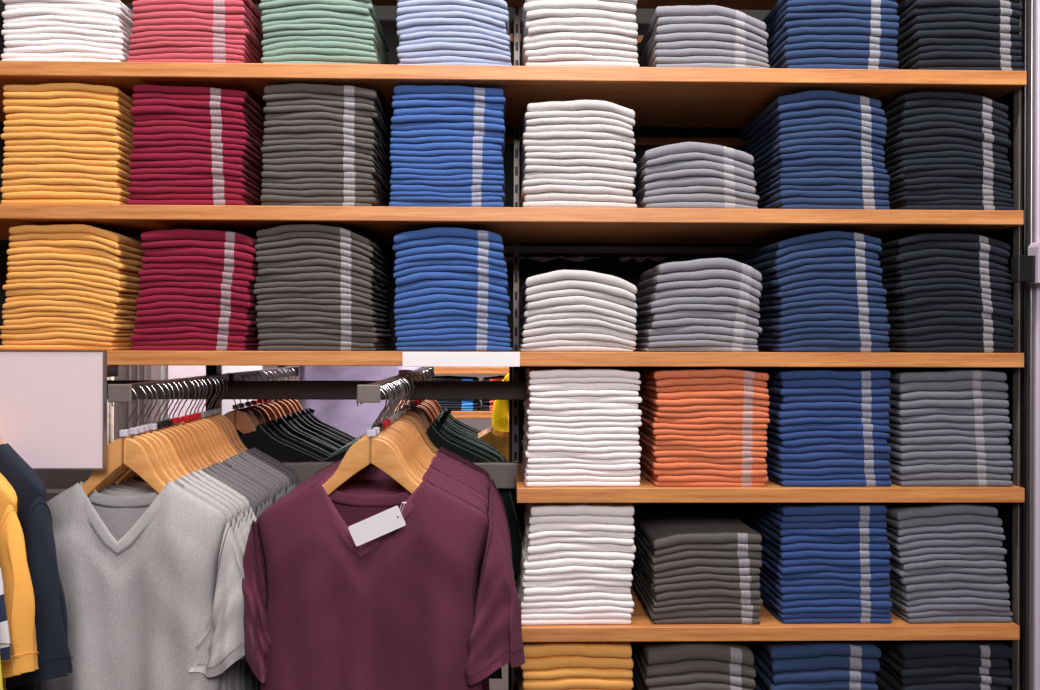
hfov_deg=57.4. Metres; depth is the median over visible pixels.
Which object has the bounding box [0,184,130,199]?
shirt
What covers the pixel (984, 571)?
shirt
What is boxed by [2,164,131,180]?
shirt
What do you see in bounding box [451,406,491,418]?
shelf board
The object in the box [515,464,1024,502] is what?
shelf board
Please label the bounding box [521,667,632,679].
shirt
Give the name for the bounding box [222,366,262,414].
poster board
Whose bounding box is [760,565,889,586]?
shirt
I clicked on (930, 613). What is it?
shirt
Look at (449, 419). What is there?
shirt
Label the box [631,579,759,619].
shirt
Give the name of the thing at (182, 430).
wooden hanger
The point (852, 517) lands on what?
shirt
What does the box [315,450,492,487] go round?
shirt
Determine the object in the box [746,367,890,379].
shirt
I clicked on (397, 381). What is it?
wooden hanger
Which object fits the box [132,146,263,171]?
shirt
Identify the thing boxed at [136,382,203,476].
wooden hanger
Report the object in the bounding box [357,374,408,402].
rail
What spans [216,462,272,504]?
shirt
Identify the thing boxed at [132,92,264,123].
shirt
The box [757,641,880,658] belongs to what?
shirt
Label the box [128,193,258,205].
shirt
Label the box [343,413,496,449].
shirt
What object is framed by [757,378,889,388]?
shirt
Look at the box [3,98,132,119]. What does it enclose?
shirt
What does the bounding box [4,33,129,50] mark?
shirt
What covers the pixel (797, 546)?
shirt
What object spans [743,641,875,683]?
shirt
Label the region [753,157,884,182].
shirt
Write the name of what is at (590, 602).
shirt
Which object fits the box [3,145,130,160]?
shirt
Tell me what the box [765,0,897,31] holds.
shirt
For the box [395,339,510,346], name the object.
shirt
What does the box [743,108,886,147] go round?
shirt
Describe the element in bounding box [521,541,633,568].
shirt
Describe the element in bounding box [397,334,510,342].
shirt
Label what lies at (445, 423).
shirt
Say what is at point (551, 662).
shirt
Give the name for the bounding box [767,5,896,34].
shirt
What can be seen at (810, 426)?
shirt
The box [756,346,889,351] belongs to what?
shirt
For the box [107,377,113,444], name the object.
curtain
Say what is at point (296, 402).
wooden hanger
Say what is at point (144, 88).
shirt
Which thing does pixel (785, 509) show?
shirt
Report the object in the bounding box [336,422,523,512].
shirt
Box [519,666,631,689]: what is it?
shirt
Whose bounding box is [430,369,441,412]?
wooden hanger
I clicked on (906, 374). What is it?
shirt
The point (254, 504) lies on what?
shirt
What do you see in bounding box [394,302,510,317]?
shirt
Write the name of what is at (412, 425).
wooden hanger
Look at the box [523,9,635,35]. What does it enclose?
shirt
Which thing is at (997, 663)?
shirt
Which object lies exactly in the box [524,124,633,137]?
shirt
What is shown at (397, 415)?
wooden hanger
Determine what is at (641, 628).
shelf board
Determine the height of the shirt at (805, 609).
0.017 m
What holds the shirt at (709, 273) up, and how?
on the shirt at (708, 283)
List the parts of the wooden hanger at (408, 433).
shoulder arm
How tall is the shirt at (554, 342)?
0.024 m
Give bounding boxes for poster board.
[161,365,165,427]
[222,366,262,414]
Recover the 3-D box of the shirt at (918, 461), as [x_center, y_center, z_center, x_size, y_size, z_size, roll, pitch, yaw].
[1.030,0.278,2.414,0.272,0.019,0.347,0,0,-1]
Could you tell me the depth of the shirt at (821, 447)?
2.24 m
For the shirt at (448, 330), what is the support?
on the shirt at (450, 336)
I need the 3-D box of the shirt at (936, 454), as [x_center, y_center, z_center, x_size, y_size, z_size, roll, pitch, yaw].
[1.028,0.261,2.407,0.272,0.024,0.334,0,0,-1]
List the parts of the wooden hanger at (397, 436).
shoulder arm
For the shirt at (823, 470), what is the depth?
2.24 m
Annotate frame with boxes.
[929,0,1034,689]
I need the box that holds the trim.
[1033,0,1039,689]
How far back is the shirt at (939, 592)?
2.25 m
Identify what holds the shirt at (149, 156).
on the shirt at (183, 163)
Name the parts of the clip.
chrome plate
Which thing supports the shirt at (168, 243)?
on the shirt at (186, 251)
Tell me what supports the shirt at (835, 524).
on the shirt at (843, 530)
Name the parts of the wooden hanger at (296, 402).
shoulder arm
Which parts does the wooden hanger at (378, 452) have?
shoulder arm, shoulder arm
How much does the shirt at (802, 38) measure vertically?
0.025 m
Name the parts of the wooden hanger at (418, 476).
shoulder arm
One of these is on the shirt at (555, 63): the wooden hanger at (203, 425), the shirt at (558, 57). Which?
the shirt at (558, 57)
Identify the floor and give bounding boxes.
[46,493,507,689]
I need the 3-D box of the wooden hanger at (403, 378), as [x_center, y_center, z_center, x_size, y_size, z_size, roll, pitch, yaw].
[-0.289,0.204,2.275,0.384,0.257,0.026,0,0,0]
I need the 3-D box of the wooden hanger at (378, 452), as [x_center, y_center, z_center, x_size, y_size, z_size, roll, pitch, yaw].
[-0.276,0.204,1.775,0.384,0.257,0.026,0,0,2]
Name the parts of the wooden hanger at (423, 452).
shoulder arm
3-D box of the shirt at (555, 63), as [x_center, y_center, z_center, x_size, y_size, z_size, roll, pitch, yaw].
[0.143,-0.657,2.388,0.269,0.020,0.339,0,0,-1]
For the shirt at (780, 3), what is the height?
0.032 m
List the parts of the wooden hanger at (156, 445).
shoulder arm, shoulder arm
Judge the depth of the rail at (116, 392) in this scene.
1.90 m
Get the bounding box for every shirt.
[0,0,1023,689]
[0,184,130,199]
[0,443,72,689]
[0,473,38,689]
[0,566,11,659]
[0,659,2,689]
[1,27,130,44]
[1,52,126,61]
[1,58,120,61]
[1,132,134,149]
[1,172,131,186]
[1,199,126,204]
[2,0,130,18]
[2,8,130,30]
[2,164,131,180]
[2,178,128,192]
[2,191,129,203]
[3,15,131,34]
[3,21,130,39]
[3,45,128,58]
[3,83,133,106]
[3,91,132,110]
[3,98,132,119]
[3,106,135,127]
[3,119,133,137]
[3,126,133,143]
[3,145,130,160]
[3,151,131,165]
[3,158,130,172]
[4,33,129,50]
[4,39,129,55]
[4,139,133,154]
[5,2,132,27]
[5,113,132,131]
[43,481,244,689]
[83,478,245,689]
[99,0,134,14]
[107,475,247,689]
[112,473,249,689]
[115,471,251,689]
[127,200,250,205]
[127,469,256,689]
[128,160,262,184]
[128,174,262,194]
[128,187,261,205]
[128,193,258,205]
[129,152,263,178]
[129,167,263,189]
[130,106,265,136]
[130,179,260,199]
[130,332,260,342]
[131,339,259,346]
[131,345,257,350]
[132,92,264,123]
[132,99,264,131]
[132,114,263,141]
[132,126,262,152]
[132,134,263,158]
[132,140,263,164]
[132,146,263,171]
[133,84,265,119]
[133,326,263,336]
[133,468,261,689]
[134,120,263,146]
[135,314,257,326]
[135,320,260,331]
[136,295,257,308]
[136,301,257,314]
[136,307,259,320]
[138,269,256,282]
[138,287,259,302]
[139,275,255,288]
[139,281,256,295]
[139,465,265,689]
[140,229,257,248]
[141,240,256,255]
[142,256,259,270]
[142,262,259,276]
[144,247,258,264]
[211,463,269,689]
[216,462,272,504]
[222,459,278,502]
[227,457,280,498]
[230,456,283,496]
[234,454,285,495]
[236,420,329,458]
[238,422,323,459]
[238,453,290,494]
[239,423,321,461]
[242,451,292,489]
[242,480,524,689]
[245,449,295,488]
[249,448,298,486]
[252,447,300,483]
[255,477,503,689]
[258,475,497,587]
[273,418,330,455]
[275,472,502,576]
[278,470,505,572]
[279,416,336,453]
[283,415,338,449]
[288,413,342,448]
[289,463,509,686]
[293,467,509,689]
[294,412,347,445]
[297,462,510,689]
[298,410,349,442]
[298,458,503,522]
[300,460,511,681]
[302,409,353,441]
[303,456,506,533]
[306,408,355,439]
[313,451,509,537]
[314,469,508,689]
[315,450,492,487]
[315,453,510,679]
[322,424,524,678]
[330,420,499,461]
[332,417,506,461]
[332,447,505,510]
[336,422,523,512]
[340,415,507,461]
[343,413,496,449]
[348,412,478,443]
[351,411,477,441]
[356,408,481,438]
[367,455,512,689]
[393,227,502,244]
[393,237,503,252]
[393,265,507,279]
[394,253,506,267]
[394,259,506,273]
[394,287,509,302]
[394,294,508,308]
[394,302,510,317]
[394,309,507,321]
[394,321,509,331]
[395,245,504,260]
[395,272,507,290]
[395,280,507,295]
[395,315,508,326]
[395,327,509,337]
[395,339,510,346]
[396,345,512,350]
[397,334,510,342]
[435,418,504,490]
[440,448,511,689]
[443,409,479,433]
[477,429,508,436]
[478,427,508,433]
[478,427,508,434]
[479,430,508,436]
[479,431,508,461]
[492,374,508,431]
[516,581,631,619]
[516,586,630,624]
[517,346,632,351]
[517,578,633,613]
[518,573,633,607]
[519,184,632,206]
[519,325,636,340]
[519,333,635,346]
[519,340,635,349]
[519,572,631,601]
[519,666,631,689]
[520,0,636,52]
[520,131,634,159]
[520,139,634,169]
[520,179,635,197]
[520,318,637,334]
[520,561,631,587]
[520,569,630,594]
[520,656,633,669]
[520,667,632,689]
[521,17,637,62]
[521,32,636,63]
[521,40,637,65]
[521,146,635,173]
[521,152,632,179]
[521,158,636,182]
[521,165,635,187]
[521,304,636,323]
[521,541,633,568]
[521,552,631,574]
[521,558,632,581]
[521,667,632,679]
[522,110,634,138]
[522,117,632,140]
[522,192,635,206]
[522,270,636,294]
[522,280,635,301]
[522,289,636,308]
[522,312,635,328]
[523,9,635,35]
[523,47,637,65]
[523,172,633,183]
[523,201,636,207]
[523,296,636,316]
[523,527,635,553]
[523,535,634,560]
[523,642,631,657]
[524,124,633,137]
[524,506,634,532]
[524,511,634,539]
[525,0,637,5]
[525,61,639,66]
[525,100,634,119]
[525,503,633,524]
[526,54,637,62]
[526,536,633,545]
[527,25,637,38]
[528,503,633,516]
[630,642,755,687]
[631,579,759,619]
[631,656,646,689]
[632,160,753,190]
[632,169,756,196]
[632,585,759,623]
[632,642,755,677]
[632,655,753,689]
[633,346,758,351]
[633,509,761,549]
[633,538,761,571]
[633,576,760,612]
[634,152,753,180]
[634,177,755,203]
[634,333,756,343]
[634,340,757,348]
[634,525,761,555]
[634,531,761,563]
[634,552,759,584]
[634,557,759,592]
[634,570,762,607]
[635,142,753,172]
[635,186,759,205]
[635,279,760,297]
[635,287,758,305]
[635,296,759,311]
[635,310,758,325]
[635,318,761,332]
[635,325,758,338]
[635,544,759,578]
[636,5,765,56]
[636,304,759,318]
[636,565,760,601]
[637,193,757,207]
[637,269,761,290]
[638,16,768,62]
[638,24,766,64]
[638,258,761,281]
[638,641,753,665]
[640,32,767,66]
[642,202,757,208]
[645,40,767,66]
[647,48,768,66]
[651,56,769,67]
[655,63,765,67]
[741,90,880,134]
[742,100,884,140]
[742,231,880,259]
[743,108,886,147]
[743,239,881,265]
[743,506,886,535]
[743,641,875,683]
[744,116,886,153]
[744,503,886,528]
[744,513,887,543]
[744,520,889,551]
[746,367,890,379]
[747,641,879,672]
[749,123,886,155]
[750,247,878,270]
[751,137,883,166]
[752,503,885,521]
[753,130,884,160]
[753,145,884,172]
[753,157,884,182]
[753,339,888,347]
[753,661,877,689]
[754,151,884,177]
[754,165,886,188]
[755,170,889,193]
[755,177,889,196]
[756,190,888,208]
[756,332,889,342]
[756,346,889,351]
[757,185,888,203]
[757,300,885,312]
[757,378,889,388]
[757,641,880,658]
[758,285,886,301]
[758,292,885,306]
[758,313,887,325]
[758,320,889,331]
[758,327,888,336]
[758,567,890,593]
[758,574,889,600]
[758,588,889,613]
[759,256,879,275]
[759,305,888,318]
[759,542,889,566]
[759,580,891,607]
[760,263,882,282]
[760,279,882,294]
[760,551,890,573]
[760,557,889,579]
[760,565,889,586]
[760,595,891,618]
[761,197,888,208]
[761,271,881,288]
[761,386,890,395]
[762,0,896,25]
[762,503,886,515]
[762,537,891,558]
[763,601,891,623]
[764,447,889,460]
[764,467,889,479]
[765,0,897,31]
[765,393,889,402]
[765,400,889,410]
[765,429,889,439]
[765,435,886,446]
[765,441,890,453]
[765,455,889,467]
[765,461,891,474]
[766,12,899,42]
[766,18,898,49]
[766,408,888,418]
[766,423,889,432]
[766,472,891,486]
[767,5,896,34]
[767,27,897,56]
[767,35,897,63]
[768,416,888,425]
[769,42,897,67]
[771,49,897,67]
[776,204,889,209]
[780,57,898,67]
[787,64,898,69]
[870,641,1008,668]
[873,367,1006,382]
[875,665,1007,689]
[877,658,1012,685]
[879,503,997,519]
[880,650,1010,677]
[881,640,1012,658]
[883,434,1008,444]
[884,523,1003,536]
[885,380,1007,392]
[885,390,1007,400]
[885,407,1008,416]
[885,414,1009,423]
[885,421,1011,430]
[885,428,1009,436]
[885,514,1002,528]
[885,531,1004,543]
[886,442,1010,451]
[886,537,1002,550]
[887,398,1008,408]
[887,457,1012,465]
[887,558,1006,570]
[887,571,1007,584]
[887,592,1010,606]
[888,462,1012,473]
[888,477,1012,485]
[888,550,1003,563]
[888,563,1006,576]
[888,583,1009,600]
[889,450,1010,459]
[889,471,1010,479]
[889,546,1006,556]
[889,577,1008,592]
[889,596,1009,612]
[889,607,1011,622]
[892,604,1012,617]
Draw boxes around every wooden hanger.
[81,388,165,496]
[96,386,174,492]
[104,385,179,488]
[111,386,183,485]
[116,384,189,483]
[125,383,194,480]
[130,383,198,478]
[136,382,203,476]
[161,382,208,467]
[167,381,211,465]
[180,380,219,463]
[184,379,226,459]
[186,380,222,462]
[187,380,229,458]
[191,379,233,456]
[197,378,237,454]
[204,378,241,452]
[205,377,245,451]
[208,377,248,449]
[224,374,255,433]
[236,374,258,429]
[243,373,265,423]
[249,373,270,421]
[256,371,277,419]
[262,371,281,418]
[267,371,284,415]
[272,370,290,414]
[276,370,298,411]
[279,369,295,413]
[281,369,302,410]
[322,389,419,495]
[326,386,422,483]
[328,386,422,479]
[331,385,422,477]
[366,384,423,475]
[380,383,424,473]
[381,383,427,471]
[385,382,428,469]
[386,381,430,463]
[388,381,429,465]
[391,381,431,461]
[392,380,431,460]
[393,379,433,458]
[394,378,435,456]
[397,378,436,452]
[397,378,436,454]
[400,377,437,451]
[401,376,438,449]
[404,376,426,431]
[408,374,427,420]
[408,374,429,428]
[412,373,432,424]
[413,373,432,421]
[418,371,435,420]
[419,372,436,417]
[421,370,438,416]
[424,370,438,414]
[428,370,439,413]
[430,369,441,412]
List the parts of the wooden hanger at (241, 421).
shoulder arm, shoulder arm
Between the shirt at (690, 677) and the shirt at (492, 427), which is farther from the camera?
the shirt at (492, 427)
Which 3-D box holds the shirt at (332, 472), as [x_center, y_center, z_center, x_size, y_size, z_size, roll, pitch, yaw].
[-0.270,0.562,1.905,0.518,0.618,0.049,0,0,1]
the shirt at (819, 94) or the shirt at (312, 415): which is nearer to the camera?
the shirt at (819, 94)
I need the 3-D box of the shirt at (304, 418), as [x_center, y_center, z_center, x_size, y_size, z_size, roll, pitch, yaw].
[-0.761,0.538,3.002,0.629,0.664,0.054,0,0,1]
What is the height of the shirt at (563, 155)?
0.024 m
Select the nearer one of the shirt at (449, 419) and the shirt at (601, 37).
the shirt at (601, 37)
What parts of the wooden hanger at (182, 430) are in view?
shoulder arm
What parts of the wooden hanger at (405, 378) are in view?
shoulder arm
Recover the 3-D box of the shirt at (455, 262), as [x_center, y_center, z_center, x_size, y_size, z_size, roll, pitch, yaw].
[-0.166,-0.185,2.387,0.265,0.031,0.344,0,0,-1]
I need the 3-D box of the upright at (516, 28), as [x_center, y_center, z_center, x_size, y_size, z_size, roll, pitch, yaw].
[-0.012,-0.025,2.688,0.018,2.350,0.045,0,0,-1]
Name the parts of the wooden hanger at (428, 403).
shoulder arm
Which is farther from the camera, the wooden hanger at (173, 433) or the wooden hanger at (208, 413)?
the wooden hanger at (208, 413)
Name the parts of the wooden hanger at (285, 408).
shoulder arm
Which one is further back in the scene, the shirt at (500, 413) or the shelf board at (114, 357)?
the shirt at (500, 413)
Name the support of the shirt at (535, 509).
on the shirt at (629, 520)
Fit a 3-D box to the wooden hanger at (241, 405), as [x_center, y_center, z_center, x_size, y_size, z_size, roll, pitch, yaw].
[-0.749,0.203,2.547,0.346,0.257,0.026,0,0,1]
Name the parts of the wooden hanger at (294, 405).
shoulder arm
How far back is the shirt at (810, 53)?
2.24 m
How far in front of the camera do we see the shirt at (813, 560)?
2.24 m
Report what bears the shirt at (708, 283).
on the shirt at (714, 291)
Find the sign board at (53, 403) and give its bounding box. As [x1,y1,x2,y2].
[0,350,117,469]
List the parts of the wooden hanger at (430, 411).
shoulder arm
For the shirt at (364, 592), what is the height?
0.618 m
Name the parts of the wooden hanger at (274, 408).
shoulder arm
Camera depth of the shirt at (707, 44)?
2.23 m
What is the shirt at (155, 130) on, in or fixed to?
on the shirt at (160, 137)
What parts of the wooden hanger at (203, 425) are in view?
shoulder arm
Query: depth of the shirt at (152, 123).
2.20 m
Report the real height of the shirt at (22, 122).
0.020 m
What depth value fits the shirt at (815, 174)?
2.24 m
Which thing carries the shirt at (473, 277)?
on the shirt at (481, 286)
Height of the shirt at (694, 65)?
0.017 m
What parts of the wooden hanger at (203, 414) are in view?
shoulder arm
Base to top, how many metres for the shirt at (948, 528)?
0.030 m
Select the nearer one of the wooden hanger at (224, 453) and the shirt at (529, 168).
the wooden hanger at (224, 453)
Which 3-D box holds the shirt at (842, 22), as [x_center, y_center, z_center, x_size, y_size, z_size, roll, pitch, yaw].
[0.756,-0.758,2.403,0.271,0.027,0.337,0,0,-1]
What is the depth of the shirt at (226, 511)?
1.80 m
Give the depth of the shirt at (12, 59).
2.19 m
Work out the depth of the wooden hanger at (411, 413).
2.49 m
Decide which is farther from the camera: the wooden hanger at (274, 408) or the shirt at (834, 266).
the wooden hanger at (274, 408)
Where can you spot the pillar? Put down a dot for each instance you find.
(125, 372)
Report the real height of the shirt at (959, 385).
0.031 m
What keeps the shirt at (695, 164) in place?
on the shirt at (683, 173)
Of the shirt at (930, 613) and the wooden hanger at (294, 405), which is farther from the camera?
the wooden hanger at (294, 405)
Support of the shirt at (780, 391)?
on the shirt at (789, 398)
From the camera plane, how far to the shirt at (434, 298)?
2.22 m
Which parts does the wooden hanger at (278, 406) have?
shoulder arm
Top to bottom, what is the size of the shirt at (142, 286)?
0.029 m
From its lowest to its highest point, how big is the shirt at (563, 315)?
0.041 m
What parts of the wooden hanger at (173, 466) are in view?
shoulder arm, shoulder arm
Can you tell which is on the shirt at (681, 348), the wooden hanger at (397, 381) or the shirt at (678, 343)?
the shirt at (678, 343)
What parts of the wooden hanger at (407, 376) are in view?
shoulder arm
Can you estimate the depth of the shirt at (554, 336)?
2.22 m
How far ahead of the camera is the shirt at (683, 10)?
2.23 m
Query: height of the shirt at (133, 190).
0.019 m
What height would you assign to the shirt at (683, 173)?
0.041 m
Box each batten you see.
[505,136,747,146]
[509,34,643,44]
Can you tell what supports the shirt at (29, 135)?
on the shirt at (21, 142)
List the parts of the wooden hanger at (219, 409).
shoulder arm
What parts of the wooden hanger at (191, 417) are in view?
shoulder arm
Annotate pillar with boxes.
[118,365,160,438]
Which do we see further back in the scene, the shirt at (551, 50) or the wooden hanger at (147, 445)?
the shirt at (551, 50)
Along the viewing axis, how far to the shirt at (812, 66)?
2.23 m
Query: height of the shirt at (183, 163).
0.026 m
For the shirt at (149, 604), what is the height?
0.618 m
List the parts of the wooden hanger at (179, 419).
shoulder arm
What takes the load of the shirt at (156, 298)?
on the shirt at (165, 304)
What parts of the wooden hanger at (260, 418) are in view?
shoulder arm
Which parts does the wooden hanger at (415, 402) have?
shoulder arm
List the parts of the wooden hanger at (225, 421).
shoulder arm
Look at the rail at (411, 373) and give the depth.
2.77 m
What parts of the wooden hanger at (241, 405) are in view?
shoulder arm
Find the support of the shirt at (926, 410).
on the shirt at (933, 417)
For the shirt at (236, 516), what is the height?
0.618 m
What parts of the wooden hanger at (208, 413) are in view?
shoulder arm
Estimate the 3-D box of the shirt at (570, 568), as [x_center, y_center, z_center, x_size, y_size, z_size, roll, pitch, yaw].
[0.133,0.528,2.390,0.259,0.022,0.341,0,0,-1]
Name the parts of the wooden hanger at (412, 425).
shoulder arm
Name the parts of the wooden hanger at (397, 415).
shoulder arm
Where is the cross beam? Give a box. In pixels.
[503,246,762,254]
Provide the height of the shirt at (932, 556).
0.024 m
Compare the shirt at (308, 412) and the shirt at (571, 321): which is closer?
the shirt at (571, 321)
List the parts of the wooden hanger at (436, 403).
shoulder arm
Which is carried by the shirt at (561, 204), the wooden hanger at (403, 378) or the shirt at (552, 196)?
the shirt at (552, 196)
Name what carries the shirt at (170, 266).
on the shirt at (180, 272)
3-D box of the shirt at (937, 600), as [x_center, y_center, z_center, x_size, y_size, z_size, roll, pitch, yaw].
[1.033,0.608,2.413,0.253,0.023,0.347,0,0,-1]
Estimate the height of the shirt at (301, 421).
0.664 m
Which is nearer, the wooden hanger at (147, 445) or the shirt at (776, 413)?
the wooden hanger at (147, 445)
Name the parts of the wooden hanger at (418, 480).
shoulder arm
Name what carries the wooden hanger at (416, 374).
hanging from the rail at (411, 373)
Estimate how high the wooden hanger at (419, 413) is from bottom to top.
0.257 m
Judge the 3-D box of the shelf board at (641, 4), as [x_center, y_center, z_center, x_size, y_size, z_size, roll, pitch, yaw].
[-0.732,-0.964,2.414,3.842,0.034,0.460,0,0,-1]
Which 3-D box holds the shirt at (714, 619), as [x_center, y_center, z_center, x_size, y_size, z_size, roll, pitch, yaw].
[0.435,0.648,2.400,0.257,0.016,0.348,0,0,-1]
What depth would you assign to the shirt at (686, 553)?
2.23 m
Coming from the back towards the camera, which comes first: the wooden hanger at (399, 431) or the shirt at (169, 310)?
the shirt at (169, 310)
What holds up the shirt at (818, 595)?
on the shirt at (826, 601)
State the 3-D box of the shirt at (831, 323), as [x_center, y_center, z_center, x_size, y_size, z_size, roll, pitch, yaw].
[0.739,-0.046,2.401,0.266,0.025,0.339,0,0,-1]
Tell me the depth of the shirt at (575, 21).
2.23 m
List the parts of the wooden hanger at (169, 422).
shoulder arm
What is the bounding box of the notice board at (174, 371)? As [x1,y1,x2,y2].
[168,365,205,422]
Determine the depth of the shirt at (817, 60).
2.24 m
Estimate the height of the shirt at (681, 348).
0.014 m
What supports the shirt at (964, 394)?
on the shirt at (973, 402)
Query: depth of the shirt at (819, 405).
2.24 m
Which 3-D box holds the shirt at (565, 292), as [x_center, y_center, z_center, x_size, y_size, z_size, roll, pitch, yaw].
[0.141,-0.109,2.389,0.263,0.047,0.337,0,0,-1]
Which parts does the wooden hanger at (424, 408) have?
shoulder arm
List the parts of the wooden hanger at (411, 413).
shoulder arm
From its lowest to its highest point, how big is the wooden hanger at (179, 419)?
0.257 m
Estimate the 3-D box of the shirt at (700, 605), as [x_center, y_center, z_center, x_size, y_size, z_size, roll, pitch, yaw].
[0.436,0.618,2.392,0.256,0.023,0.332,0,0,-1]
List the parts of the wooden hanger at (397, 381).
shoulder arm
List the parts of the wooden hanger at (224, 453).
shoulder arm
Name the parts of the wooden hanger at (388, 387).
shoulder arm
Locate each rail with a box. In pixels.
[34,462,517,488]
[107,380,525,399]
[108,374,228,401]
[225,366,298,379]
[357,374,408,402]
[403,367,433,380]
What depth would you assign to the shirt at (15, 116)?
2.20 m
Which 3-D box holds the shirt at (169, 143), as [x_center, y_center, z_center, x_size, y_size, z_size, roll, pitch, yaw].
[-0.772,-0.464,2.369,0.268,0.023,0.339,0,0,-1]
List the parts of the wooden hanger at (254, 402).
shoulder arm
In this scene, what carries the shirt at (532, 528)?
on the shirt at (546, 533)
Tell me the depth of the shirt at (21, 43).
2.20 m
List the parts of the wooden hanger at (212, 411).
shoulder arm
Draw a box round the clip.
[1011,241,1039,283]
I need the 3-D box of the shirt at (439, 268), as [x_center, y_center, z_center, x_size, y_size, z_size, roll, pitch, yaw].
[-0.166,-0.171,2.384,0.268,0.031,0.346,0,0,-1]
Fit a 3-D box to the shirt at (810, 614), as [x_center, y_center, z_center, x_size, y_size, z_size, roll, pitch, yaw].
[0.743,0.637,2.404,0.268,0.017,0.336,0,0,-1]
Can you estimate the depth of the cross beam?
2.67 m
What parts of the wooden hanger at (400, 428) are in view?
shoulder arm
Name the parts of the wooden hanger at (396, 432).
shoulder arm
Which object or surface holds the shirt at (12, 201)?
on the shelf board at (374, 223)
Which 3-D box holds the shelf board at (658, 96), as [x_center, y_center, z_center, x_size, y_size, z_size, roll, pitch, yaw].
[-0.735,-0.632,2.413,3.839,0.034,0.460,0,0,-1]
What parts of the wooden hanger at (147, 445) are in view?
shoulder arm, shoulder arm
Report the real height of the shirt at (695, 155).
0.045 m
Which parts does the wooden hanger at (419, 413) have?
shoulder arm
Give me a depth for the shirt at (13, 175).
2.20 m
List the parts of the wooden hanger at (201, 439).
shoulder arm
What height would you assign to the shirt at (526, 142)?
0.028 m
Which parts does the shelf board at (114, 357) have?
label strip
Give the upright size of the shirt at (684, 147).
0.053 m
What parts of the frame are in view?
edge post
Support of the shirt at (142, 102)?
on the shirt at (137, 110)
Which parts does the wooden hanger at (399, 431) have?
shoulder arm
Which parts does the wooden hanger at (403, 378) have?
shoulder arm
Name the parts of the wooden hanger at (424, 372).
shoulder arm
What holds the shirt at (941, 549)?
on the shirt at (932, 556)
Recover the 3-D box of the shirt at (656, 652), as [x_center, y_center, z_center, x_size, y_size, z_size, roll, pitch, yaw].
[0.422,0.731,2.396,0.255,0.055,0.341,0,0,-1]
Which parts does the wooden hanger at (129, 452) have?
shoulder arm, shoulder arm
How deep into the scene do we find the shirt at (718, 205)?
2.23 m
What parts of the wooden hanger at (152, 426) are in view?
shoulder arm, shoulder arm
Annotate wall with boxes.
[46,365,928,492]
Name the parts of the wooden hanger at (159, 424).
shoulder arm, shoulder arm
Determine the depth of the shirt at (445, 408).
3.14 m
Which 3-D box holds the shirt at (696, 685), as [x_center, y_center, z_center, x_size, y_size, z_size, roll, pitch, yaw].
[0.424,0.812,2.395,0.259,0.035,0.337,0,0,-1]
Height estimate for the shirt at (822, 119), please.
0.038 m
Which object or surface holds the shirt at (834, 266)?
on the shirt at (854, 275)
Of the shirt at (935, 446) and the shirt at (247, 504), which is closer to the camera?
the shirt at (247, 504)
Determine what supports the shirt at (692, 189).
on the shirt at (696, 197)
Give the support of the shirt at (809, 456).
on the shirt at (819, 463)
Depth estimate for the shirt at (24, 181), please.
2.19 m
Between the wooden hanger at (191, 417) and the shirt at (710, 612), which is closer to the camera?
the wooden hanger at (191, 417)
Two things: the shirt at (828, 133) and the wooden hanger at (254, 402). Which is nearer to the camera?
the shirt at (828, 133)
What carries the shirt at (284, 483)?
hanging from the wooden hanger at (203, 414)
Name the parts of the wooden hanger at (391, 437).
shoulder arm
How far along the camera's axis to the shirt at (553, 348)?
2.22 m
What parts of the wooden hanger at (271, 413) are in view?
shoulder arm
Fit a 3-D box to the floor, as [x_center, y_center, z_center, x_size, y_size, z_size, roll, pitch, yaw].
[-0.061,1.175,2.499,8.000,0.050,9.800,0,0,-1]
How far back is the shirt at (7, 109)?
2.20 m
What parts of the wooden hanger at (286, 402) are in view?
shoulder arm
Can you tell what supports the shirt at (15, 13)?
on the shirt at (78, 20)
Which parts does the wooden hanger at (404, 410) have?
shoulder arm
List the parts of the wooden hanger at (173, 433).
shoulder arm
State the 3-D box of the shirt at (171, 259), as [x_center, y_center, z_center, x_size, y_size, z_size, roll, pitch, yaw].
[-0.754,-0.192,2.365,0.262,0.029,0.334,0,0,-1]
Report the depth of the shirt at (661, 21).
2.23 m
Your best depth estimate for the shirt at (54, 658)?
1.56 m
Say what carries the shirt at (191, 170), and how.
on the shirt at (145, 177)
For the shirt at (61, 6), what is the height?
0.032 m
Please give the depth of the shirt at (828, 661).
2.24 m
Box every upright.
[206,366,220,413]
[512,7,519,689]
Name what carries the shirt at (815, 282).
on the shirt at (815, 289)
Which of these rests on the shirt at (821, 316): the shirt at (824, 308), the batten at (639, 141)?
the shirt at (824, 308)
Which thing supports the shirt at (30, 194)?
on the shirt at (12, 201)
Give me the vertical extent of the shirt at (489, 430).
0.310 m
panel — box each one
[0,1,770,349]
[508,366,903,689]
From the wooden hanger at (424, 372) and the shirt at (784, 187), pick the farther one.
the wooden hanger at (424, 372)
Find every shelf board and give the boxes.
[0,0,903,9]
[0,61,1026,127]
[0,204,1023,243]
[107,350,1023,367]
[434,367,508,373]
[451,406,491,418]
[514,579,1019,641]
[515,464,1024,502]
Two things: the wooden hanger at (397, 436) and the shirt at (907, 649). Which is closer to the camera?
the wooden hanger at (397, 436)
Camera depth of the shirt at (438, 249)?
2.22 m
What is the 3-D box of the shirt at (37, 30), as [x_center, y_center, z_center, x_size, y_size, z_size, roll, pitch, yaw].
[-1.064,-0.723,2.361,0.279,0.026,0.339,0,0,-1]
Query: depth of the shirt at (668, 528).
2.31 m
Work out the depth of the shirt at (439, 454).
2.23 m

